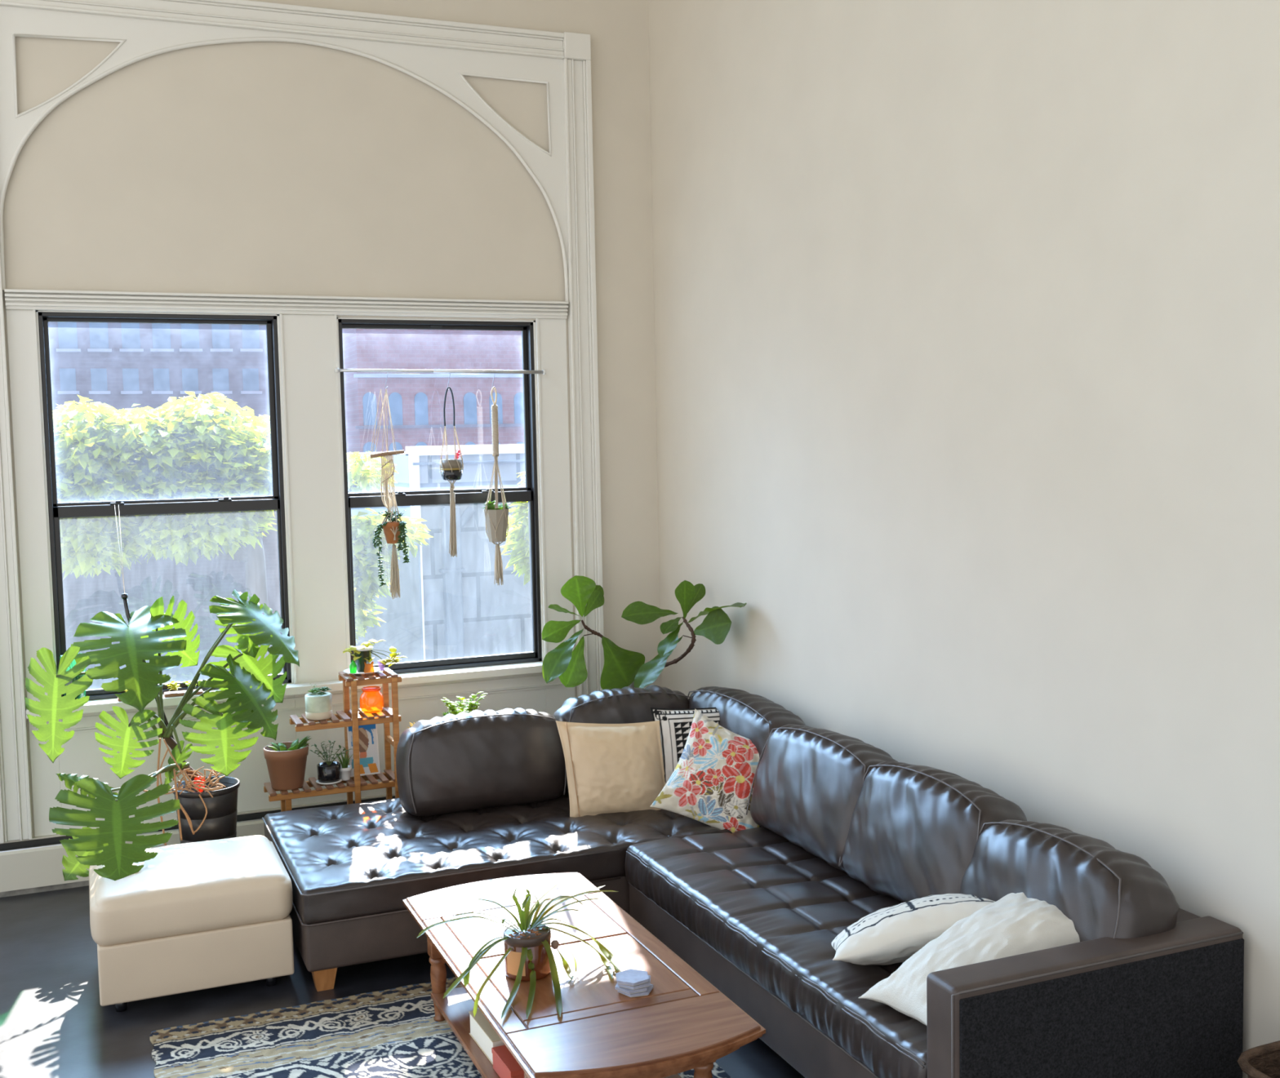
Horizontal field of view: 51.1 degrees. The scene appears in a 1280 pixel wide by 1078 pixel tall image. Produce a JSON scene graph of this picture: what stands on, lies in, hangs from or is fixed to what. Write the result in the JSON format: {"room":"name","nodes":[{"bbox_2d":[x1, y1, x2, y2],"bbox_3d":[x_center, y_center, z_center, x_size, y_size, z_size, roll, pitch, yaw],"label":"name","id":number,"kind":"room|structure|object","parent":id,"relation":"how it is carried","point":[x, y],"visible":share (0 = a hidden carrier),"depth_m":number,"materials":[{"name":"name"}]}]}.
{"room":"living room","nodes":[
{"label":"living room","id":0,"kind":"room"},
{"bbox_2d":[0,0,662,844],"bbox_3d":[-2.934,-1.012,7.109,6.535,6.100,0.305,-3,5,-23],"label":"wall","id":1,"kind":"structure","parent":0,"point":[274,168],"depth_m":7.55,"materials":[{"name":"paint"}]},
{"bbox_2d":[64,653,84,699],"bbox_3d":[-2.998,0.742,7.096,0.128,0.269,0.128,-3,5,-23],"label":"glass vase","id":2,"kind":"object","parent":1,"relation":"on","point":[78,677],"visible":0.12,"depth_m":7.07,"materials":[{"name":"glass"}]},
{"bbox_2d":[38,311,291,700],"bbox_3d":[-2.580,-0.187,7.346,1.213,2.062,0.130,-3,5,-23],"label":"window","id":3,"kind":"structure","parent":1,"relation":"attached to","point":[56,511],"depth_m":7.27,"materials":[{"name":"black metal"}]},
{"bbox_2d":[164,680,203,697],"bbox_3d":[-2.487,0.808,7.298,0.200,0.085,0.128,-3,5,-23],"label":"seedling tray","id":4,"kind":"object","parent":1,"relation":"on","point":[171,694],"visible":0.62,"depth_m":7.28,"materials":[{"name":"white plastic"}]},
{"bbox_2d":[337,319,542,674],"bbox_3d":[-1.177,-0.253,7.930,1.159,2.050,0.130,-3,5,-23],"label":"window","id":5,"kind":"structure","parent":1,"relation":"attached to","point":[529,493],"depth_m":7.98,"materials":[{"name":"black metal"}]},
{"bbox_2d":[334,368,546,374],"bbox_3d":[-1.146,-0.971,7.767,1.240,0.037,0.079,-3,5,-23],"label":"tension rod","id":6,"kind":"object","parent":1,"relation":"attached to","point":[336,370],"visible":1,"depth_m":7.75,"materials":[{"name":"silver metal"}]},
{"bbox_2d":[369,374,404,599],"bbox_3d":[-1.437,-0.308,7.655,0.196,1.314,0.123,-3,5,-23],"label":"macrame hanger","id":7,"kind":"object","parent":6,"relation":"hanging from","point":[394,573],"visible":0.99,"depth_m":7.65,"materials":[{"name":"beige fabric"}]},
{"bbox_2d":[372,509,410,586],"bbox_3d":[-1.428,0.049,7.675,0.200,0.435,0.168,-3,5,-23],"label":"potted plant","id":8,"kind":"object","parent":7,"relation":"hanging from","point":[386,526],"visible":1,"depth_m":7.64,"materials":[{"name":"plant"}]},
{"bbox_2d":[440,373,463,557],"bbox_3d":[-1.096,-0.437,7.794,0.134,1.092,0.134,-3,5,-23],"label":"macrame hanger","id":9,"kind":"object","parent":6,"relation":"hanging from","point":[452,499],"visible":0.98,"depth_m":7.80,"materials":[{"name":"beige fabric"}]},
{"bbox_2d":[440,448,464,480],"bbox_3d":[-1.082,-0.435,7.790,0.157,0.188,0.128,0,4,17],"label":"pot","id":10,"kind":"object","parent":9,"relation":"hanging from","point":[455,475],"visible":0.99,"depth_m":7.75,"materials":[{"name":"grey ceramic"}]},
{"bbox_2d":[484,374,508,585],"bbox_3d":[-0.852,-0.358,7.892,0.133,1.274,0.153,-1,4,2],"label":"macrame hanger","id":11,"kind":"object","parent":6,"relation":"hanging from","point":[498,560],"visible":0.98,"depth_m":7.88,"materials":[{"name":"beige fabric"}]},
{"bbox_2d":[482,500,511,542],"bbox_3d":[-0.847,-0.108,7.914,0.184,0.247,0.164,-1,4,7],"label":"pot","id":12,"kind":"object","parent":11,"relation":"hanging from","point":[495,514],"visible":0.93,"depth_m":7.87,"materials":[{"name":"beige ceramic"}]},
{"bbox_2d":[0,885,804,1077],"bbox_3d":[-0.836,2.225,2.721,6.735,0.200,10.390,-3,5,-23],"label":"floor","id":13,"kind":"structure","parent":0,"point":[54,1024],"depth_m":5.62,"materials":[{"name":"black paint"}]},
{"bbox_2d":[24,505,299,880],"bbox_3d":[-2.412,0.877,6.392,1.173,2.016,1.512,0,4,14],"label":"monstera","id":14,"kind":"object","parent":13,"relation":"on","point":[210,815],"visible":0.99,"depth_m":6.55,"materials":[{"name":"green plant"}]},
{"bbox_2d":[193,775,205,792],"bbox_3d":[-2.193,1.264,6.679,0.060,0.170,0.059,-3,5,-23],"label":"bulb","id":15,"kind":"object","parent":14,"relation":"in","point":[198,778],"visible":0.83,"depth_m":6.66,"materials":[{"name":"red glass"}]},
{"bbox_2d":[171,776,239,844],"bbox_3d":[-2.191,1.546,6.807,0.330,0.612,0.330,-3,5,-23],"label":"pot","id":16,"kind":"object","parent":14,"relation":"on","point":[220,823],"depth_m":6.67,"materials":[{"name":"black plastic"}]},
{"bbox_2d":[88,835,294,1012],"bbox_3d":[-1.973,1.653,5.876,0.806,0.526,0.719,-3,5,-23],"label":"ottoman","id":17,"kind":"object","parent":13,"relation":"on","point":[197,916],"visible":0.96,"depth_m":5.58,"materials":[{"name":"cream leather"},{"name":"black plastic"}]},
{"bbox_2d":[88,835,293,946],"bbox_3d":[-1.976,1.512,5.866,0.806,0.242,0.719,-3,5,-23],"label":"cushion","id":18,"kind":"object","parent":17,"relation":"on","point":[191,893],"depth_m":5.60,"materials":[{"name":"beige leather"}]},
{"bbox_2d":[0,793,395,897],"bbox_3d":[-2.573,1.688,7.329,5.915,0.270,0.119,-3,5,-23],"label":"baseboard heater","id":19,"kind":"object","parent":13,"relation":"on","point":[35,865],"visible":0.21,"depth_m":7.06,"materials":[{"name":"beige metal"}]},
{"bbox_2d":[263,667,401,812],"bbox_3d":[-1.654,1.273,7.252,0.720,1.070,0.266,-3,5,-23],"label":"plant stand","id":20,"kind":"object","parent":13,"relation":"on","point":[357,784],"visible":0.64,"depth_m":7.21,"materials":[{"name":"brown wood"}]},
{"bbox_2d":[262,736,311,791],"bbox_3d":[-1.877,1.188,7.131,0.243,0.264,0.235,-2,4,-6],"label":"potted succulent","id":21,"kind":"object","parent":20,"relation":"on","point":[286,762],"visible":1,"depth_m":7.06,"materials":[{"name":"brown ceramic"}]},
{"bbox_2d":[304,684,332,720],"bbox_3d":[-1.718,0.864,7.167,0.144,0.190,0.141,-3,5,-23],"label":"potted succulent","id":22,"kind":"object","parent":20,"relation":"on","point":[318,704],"visible":1,"depth_m":7.12,"materials":[{"name":"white ceramic"}]},
{"bbox_2d":[310,740,350,785],"bbox_3d":[-1.671,1.206,7.237,0.220,0.204,0.199,-3,5,-23],"label":"potted succulent","id":23,"kind":"object","parent":20,"relation":"on","point":[328,772],"visible":1,"depth_m":7.18,"materials":[{"name":"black ceramic"}]},
{"bbox_2d":[316,761,340,783],"bbox_3d":[-1.674,1.255,7.211,0.124,0.090,0.124,-3,5,-23],"label":"pot","id":24,"kind":"object","parent":23,"relation":"on","point":[328,772],"depth_m":7.16,"materials":[{"name":"black ceramic"}]},
{"bbox_2d":[333,748,352,781],"bbox_3d":[-1.610,1.223,7.266,0.098,0.163,0.119,3,6,43],"label":"potted grass","id":25,"kind":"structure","parent":20,"relation":"on","point":[345,770],"depth_m":7.24,"materials":[{"name":"white ceramic"}]},
{"bbox_2d":[340,765,351,781],"bbox_3d":[-1.599,1.270,7.265,0.076,0.070,0.076,-3,5,-23],"label":"pot","id":26,"kind":"object","parent":25,"relation":"on","point":[345,771],"depth_m":7.24,"materials":[{"name":"white ceramic"}]},
{"bbox_2d":[342,666,382,675],"bbox_3d":[-1.510,0.722,7.299,0.208,0.015,0.208,-3,5,-23],"label":"saucer","id":27,"kind":"object","parent":20,"relation":"on","point":[376,669],"visible":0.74,"depth_m":7.28,"materials":[{"name":"white ceramic"}]},
{"bbox_2d":[349,660,356,673],"bbox_3d":[-1.547,0.690,7.228,0.038,0.069,0.037,-3,5,-23],"label":"glass bottle","id":28,"kind":"object","parent":27,"relation":"on","point":[353,667],"visible":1,"depth_m":7.21,"materials":[{"name":"green glass"}]},
{"bbox_2d":[364,661,374,675],"bbox_3d":[-1.462,0.698,7.231,0.052,0.070,0.030,-3,5,-23],"label":"cat figurine","id":29,"kind":"object","parent":27,"relation":"on","point":[369,668],"visible":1,"depth_m":7.22,"materials":[{"name":"orange glass"}]},
{"bbox_2d":[342,639,407,672],"bbox_3d":[-1.444,0.632,7.302,0.344,0.173,0.148,-3,5,-23],"label":"potted trailing plant","id":30,"kind":"object","parent":27,"relation":"on","point":[362,654],"visible":1,"depth_m":7.26,"materials":[{"name":"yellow plant"}]},
{"bbox_2d":[346,724,380,777],"bbox_3d":[-1.520,1.154,7.363,0.164,0.281,0.053,-3,5,-23],"label":"card","id":31,"kind":"object","parent":20,"relation":"on","point":[368,736],"visible":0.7,"depth_m":7.37,"materials":[{"name":"paper"}]},
{"bbox_2d":[360,685,383,713],"bbox_3d":[-1.463,0.876,7.307,0.128,0.134,0.128,-3,5,-23],"label":"glass jar","id":32,"kind":"object","parent":20,"relation":"on","point":[371,700],"visible":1,"depth_m":7.26,"materials":[{"name":"orange glass"}]},
{"bbox_2d":[149,977,731,1077],"bbox_3d":[-0.577,1.983,4.511,1.911,0.008,2.523,-3,5,-23],"label":"rug","id":33,"kind":"object","parent":13,"relation":"on","point":[394,1033],"visible":0.45,"depth_m":5.16,"materials":[{"name":"fabric"}]},
{"bbox_2d":[402,872,765,1077],"bbox_3d":[-0.284,1.724,4.875,0.772,0.442,1.854,-3,5,-23],"label":"coffee table","id":34,"kind":"object","parent":33,"relation":"on","point":[685,1023],"visible":0.95,"depth_m":4.55,"materials":[{"name":"brown wood"}]},
{"bbox_2d":[468,1009,504,1065],"bbox_3d":[-0.484,1.791,4.866,0.208,0.085,0.286,-3,5,-23],"label":"book","id":35,"kind":"object","parent":34,"relation":"on","point":[482,1032],"visible":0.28,"depth_m":4.82,"materials":[{"name":"beige paper"}]},
{"bbox_2d":[491,1044,524,1077],"bbox_3d":[-0.428,1.814,4.603,0.110,0.075,0.207,-3,5,-23],"label":"book","id":36,"kind":"object","parent":34,"relation":"on","point":[504,1064],"visible":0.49,"depth_m":4.58,"materials":[{"name":"red paper"}]},
{"bbox_2d":[417,884,621,1019],"bbox_3d":[-0.328,1.394,4.652,0.502,0.338,0.774,1,5,31],"label":"potted plant","id":37,"kind":"object","parent":34,"relation":"on","point":[528,956],"visible":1,"depth_m":4.62,"materials":[{"name":"green plant"}]},
{"bbox_2d":[503,922,551,981],"bbox_3d":[-0.393,1.442,4.680,0.162,0.152,0.162,-3,5,-23],"label":"pot","id":38,"kind":"object","parent":34,"relation":"on","point":[532,940],"depth_m":4.62,"materials":[{"name":"brown"}]},
{"bbox_2d":[431,986,681,1077],"bbox_3d":[-0.307,1.842,4.873,0.613,0.022,1.270,-3,5,-23],"label":"shelf","id":39,"kind":"object","parent":34,"relation":"attached to","point":[455,1008],"depth_m":5.08,"materials":[{"name":"brown wood"}]},
{"bbox_2d":[617,984,653,997],"bbox_3d":[-0.015,1.517,4.517,0.123,0.012,0.115,-3,5,-23],"label":"coaster","id":40,"kind":"object","parent":34,"relation":"on","point":[651,987],"visible":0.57,"depth_m":4.47,"materials":[{"name":"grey stone"}]},
{"bbox_2d":[615,983,648,994],"bbox_3d":[-0.025,1.505,4.515,0.124,0.012,0.109,-3,5,-23],"label":"coaster","id":41,"kind":"object","parent":40,"relation":"on","point":[628,991],"visible":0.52,"depth_m":4.47,"materials":[{"name":"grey stone"}]},
{"bbox_2d":[617,975,650,990],"bbox_3d":[-0.018,1.492,4.520,0.124,0.012,0.112,-3,5,-23],"label":"coaster","id":42,"kind":"object","parent":41,"relation":"on","point":[648,984],"visible":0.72,"depth_m":4.48,"materials":[{"name":"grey stone"}]},
{"bbox_2d":[615,968,648,986],"bbox_3d":[-0.026,1.480,4.519,0.121,0.012,0.118,-3,5,-23],"label":"coaster","id":43,"kind":"object","parent":42,"relation":"on","point":[631,977],"visible":1,"depth_m":4.51,"materials":[{"name":"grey stone"}]},
{"bbox_2d":[262,684,805,991],"bbox_3d":[-0.497,1.331,6.677,2.541,0.990,1.341,-3,5,-23],"label":"sofa section","id":44,"kind":"object","parent":13,"relation":"on","point":[484,796],"visible":0.57,"depth_m":6.47,"materials":[{"name":"brown leather"}]},
{"bbox_2d":[395,707,567,817],"bbox_3d":[-0.804,1.129,6.859,0.877,0.506,0.339,-3,5,-23],"label":"cushion","id":45,"kind":"object","parent":44,"relation":"on","point":[477,762],"depth_m":6.72,"materials":[{"name":"brown leather"}]},
{"bbox_2d":[555,720,666,817],"bbox_3d":[-0.123,1.159,6.735,0.558,0.504,0.217,-2,4,-16],"label":"throw pillow","id":46,"kind":"object","parent":44,"relation":"on","point":[611,768],"visible":0.97,"depth_m":6.67,"materials":[{"name":"beige fabric"}]},
{"bbox_2d":[553,684,688,791],"bbox_3d":[-0.067,1.070,7.235,0.820,0.540,0.348,-3,5,-23],"label":"cushion","id":47,"kind":"object","parent":44,"relation":"on","point":[627,704],"depth_m":7.11,"materials":[{"name":"brown leather"}]},
{"bbox_2d":[650,707,719,783],"bbox_3d":[0.329,1.100,6.868,0.532,0.472,0.216,-2,4,-5],"label":"throw pillow","id":48,"kind":"object","parent":44,"relation":"on","point":[675,725],"visible":0.3,"depth_m":6.84,"materials":[{"name":"fabric"}]},
{"bbox_2d":[649,708,759,833],"bbox_3d":[0.407,1.168,6.502,0.671,0.628,0.322,0,4,15],"label":"throw pillow","id":49,"kind":"object","parent":44,"relation":"on","point":[710,784],"visible":0.78,"depth_m":6.43,"materials":[{"name":"fabric"}]},
{"bbox_2d":[688,686,805,760],"bbox_3d":[0.518,1.065,6.944,0.357,0.540,1.081,-3,5,-23],"label":"cushion","id":50,"kind":"object","parent":44,"relation":"on","point":[753,717],"depth_m":6.72,"materials":[{"name":"brown leather"}]},
{"bbox_2d":[542,575,746,689],"bbox_3d":[0.125,0.972,7.723,1.244,1.528,0.692,1,5,23],"label":"fiddle leaf fig","id":51,"kind":"object","parent":13,"relation":"on","point":[622,668],"visible":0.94,"depth_m":7.69,"materials":[{"name":"green plant"}]},
{"bbox_2d":[625,724,1244,1077],"bbox_3d":[0.910,1.410,5.163,1.115,0.996,2.524,-3,5,-23],"label":"sofa section","id":52,"kind":"object","parent":13,"relation":"on","point":[1151,987],"visible":0.85,"depth_m":4.58,"materials":[{"name":"brown leather"}]},
{"bbox_2d":[750,724,897,872],"bbox_3d":[0.831,1.130,5.964,0.419,0.546,0.955,-3,5,-23],"label":"cushion","id":53,"kind":"object","parent":52,"relation":"on","point":[811,784],"depth_m":5.81,"materials":[{"name":"brown leather"}]},
{"bbox_2d":[831,893,995,965],"bbox_3d":[0.964,1.368,4.683,0.643,0.286,0.422,-1,4,0],"label":"throw pillow","id":54,"kind":"object","parent":52,"relation":"on","point":[892,935],"visible":0.7,"depth_m":4.52,"materials":[{"name":"fabric"}]},
{"bbox_2d":[841,761,1026,902],"bbox_3d":[1.145,1.179,5.224,0.414,0.553,0.881,-3,5,-23],"label":"cushion","id":55,"kind":"object","parent":52,"relation":"on","point":[909,833],"depth_m":5.12,"materials":[{"name":"brown leather"}]},
{"bbox_2d":[858,892,1079,1026],"bbox_3d":[1.121,1.350,4.304,0.730,0.312,0.410,-3,5,-27],"label":"throw pillow","id":56,"kind":"object","parent":52,"relation":"on","point":[1015,924],"visible":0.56,"depth_m":4.24,"materials":[{"name":"beige fabric"}]},
{"bbox_2d":[960,819,1179,942],"bbox_3d":[1.429,1.239,4.539,0.404,0.504,0.821,-3,5,-23],"label":"cushion","id":57,"kind":"object","parent":52,"relation":"on","point":[1108,894],"depth_m":4.36,"materials":[{"name":"brown leather"}]},
{"bbox_2d":[1237,1040,1279,1077],"bbox_3d":[1.921,1.733,3.741,0.398,0.519,0.398,-3,5,-23],"label":"wicker basket","id":58,"kind":"object","parent":13,"relation":"on","point":[1263,1061],"visible":1,"depth_m":3.86,"materials":[{"name":"brown wicker"}]},
{"bbox_3d":[-1.022,1.505,7.468,0.500,0.550,0.280,-3,5,-23],"label":"bench","id":59,"kind":"object","parent":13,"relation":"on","visible":0},
{"bbox_2d":[440,691,486,715],"bbox_3d":[-0.968,1.043,7.441,0.252,0.371,0.232,0,4,10],"label":"jade plant","id":60,"kind":"object","parent":59,"relation":"on","point":[451,705],"visible":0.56,"depth_m":7.42,"materials":[{"name":"green plant"}]},
{"bbox_2d":[648,0,1279,1077],"bbox_3d":[2.117,-0.870,3.758,0.200,6.100,10.390,-3,5,-23],"label":"wall","id":61,"kind":"structure","parent":0,"point":[966,313],"depth_m":5.24,"materials":[{"name":"paint"}]},
{"label":"outside","id":62,"kind":"structure","parent":0,"visible":0},
{"bbox_2d":[66,644,283,689],"bbox_3d":[-14.333,3.255,47.915,130.000,0.300,81.100,-3,5,-23],"label":"ground","id":63,"kind":"structure","parent":62,"point":[179,674],"depth_m":38.31,"materials":[{"name":"concrete"}]},
{"bbox_2d":[48,321,281,660],"bbox_3d":[-21.906,-4.000,43.649,23.422,15.100,10.250,-3,5,-23],"label":"brick building","id":64,"kind":"structure","parent":63,"relation":"on","point":[121,366],"depth_m":41.40,"materials":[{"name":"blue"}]},
{"bbox_2d":[53,391,277,675],"bbox_3d":[-4.818,1.995,13.332,3.149,6.874,2.318,-3,5,-23],"label":"street tree","id":65,"kind":"object","parent":63,"relation":"on","point":[189,447],"visible":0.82,"depth_m":12.53,"materials":[{"name":"green plant"}]},
{"bbox_2d":[346,451,432,644],"bbox_3d":[-2.472,2.288,12.689,1.095,6.284,1.473,-3,5,-23],"label":"street tree","id":66,"kind":"object","parent":63,"relation":"on","point":[366,584],"visible":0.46,"depth_m":12.16,"materials":[{"name":"green plant"}]},
{"bbox_2d":[355,542,423,665],"bbox_3d":[-2.950,2.652,14.468,1.064,5.319,1.200,-3,5,-23],"label":"concrete pier","id":67,"kind":"structure","parent":63,"relation":"on","point":[402,629],"depth_m":13.90,"materials":[{"name":"grey concrete"}]},
{"bbox_2d":[342,328,524,453],"bbox_3d":[-3.023,-1.913,40.905,12.280,10.566,6.120,-3,5,-23],"label":"brick building","id":68,"kind":"structure","parent":63,"relation":"on","point":[415,400],"depth_m":36.52,"materials":[{"name":"red brick"}]},
{"bbox_2d":[347,444,532,660],"bbox_3d":[3.944,1.292,24.437,18.105,6.292,8.200,-3,5,-23],"label":"block building","id":69,"kind":"structure","parent":63,"relation":"on","point":[464,614],"depth_m":17.52,"materials":[{"name":"grey concrete"}]},
{"bbox_2d":[500,471,529,586],"bbox_3d":[-0.235,2.273,13.623,2.320,6.086,1.149,-3,5,-23],"label":"street tree","id":70,"kind":"object","parent":63,"relation":"on","point":[516,535],"visible":0.22,"depth_m":13.03,"materials":[{"name":"green plant"}]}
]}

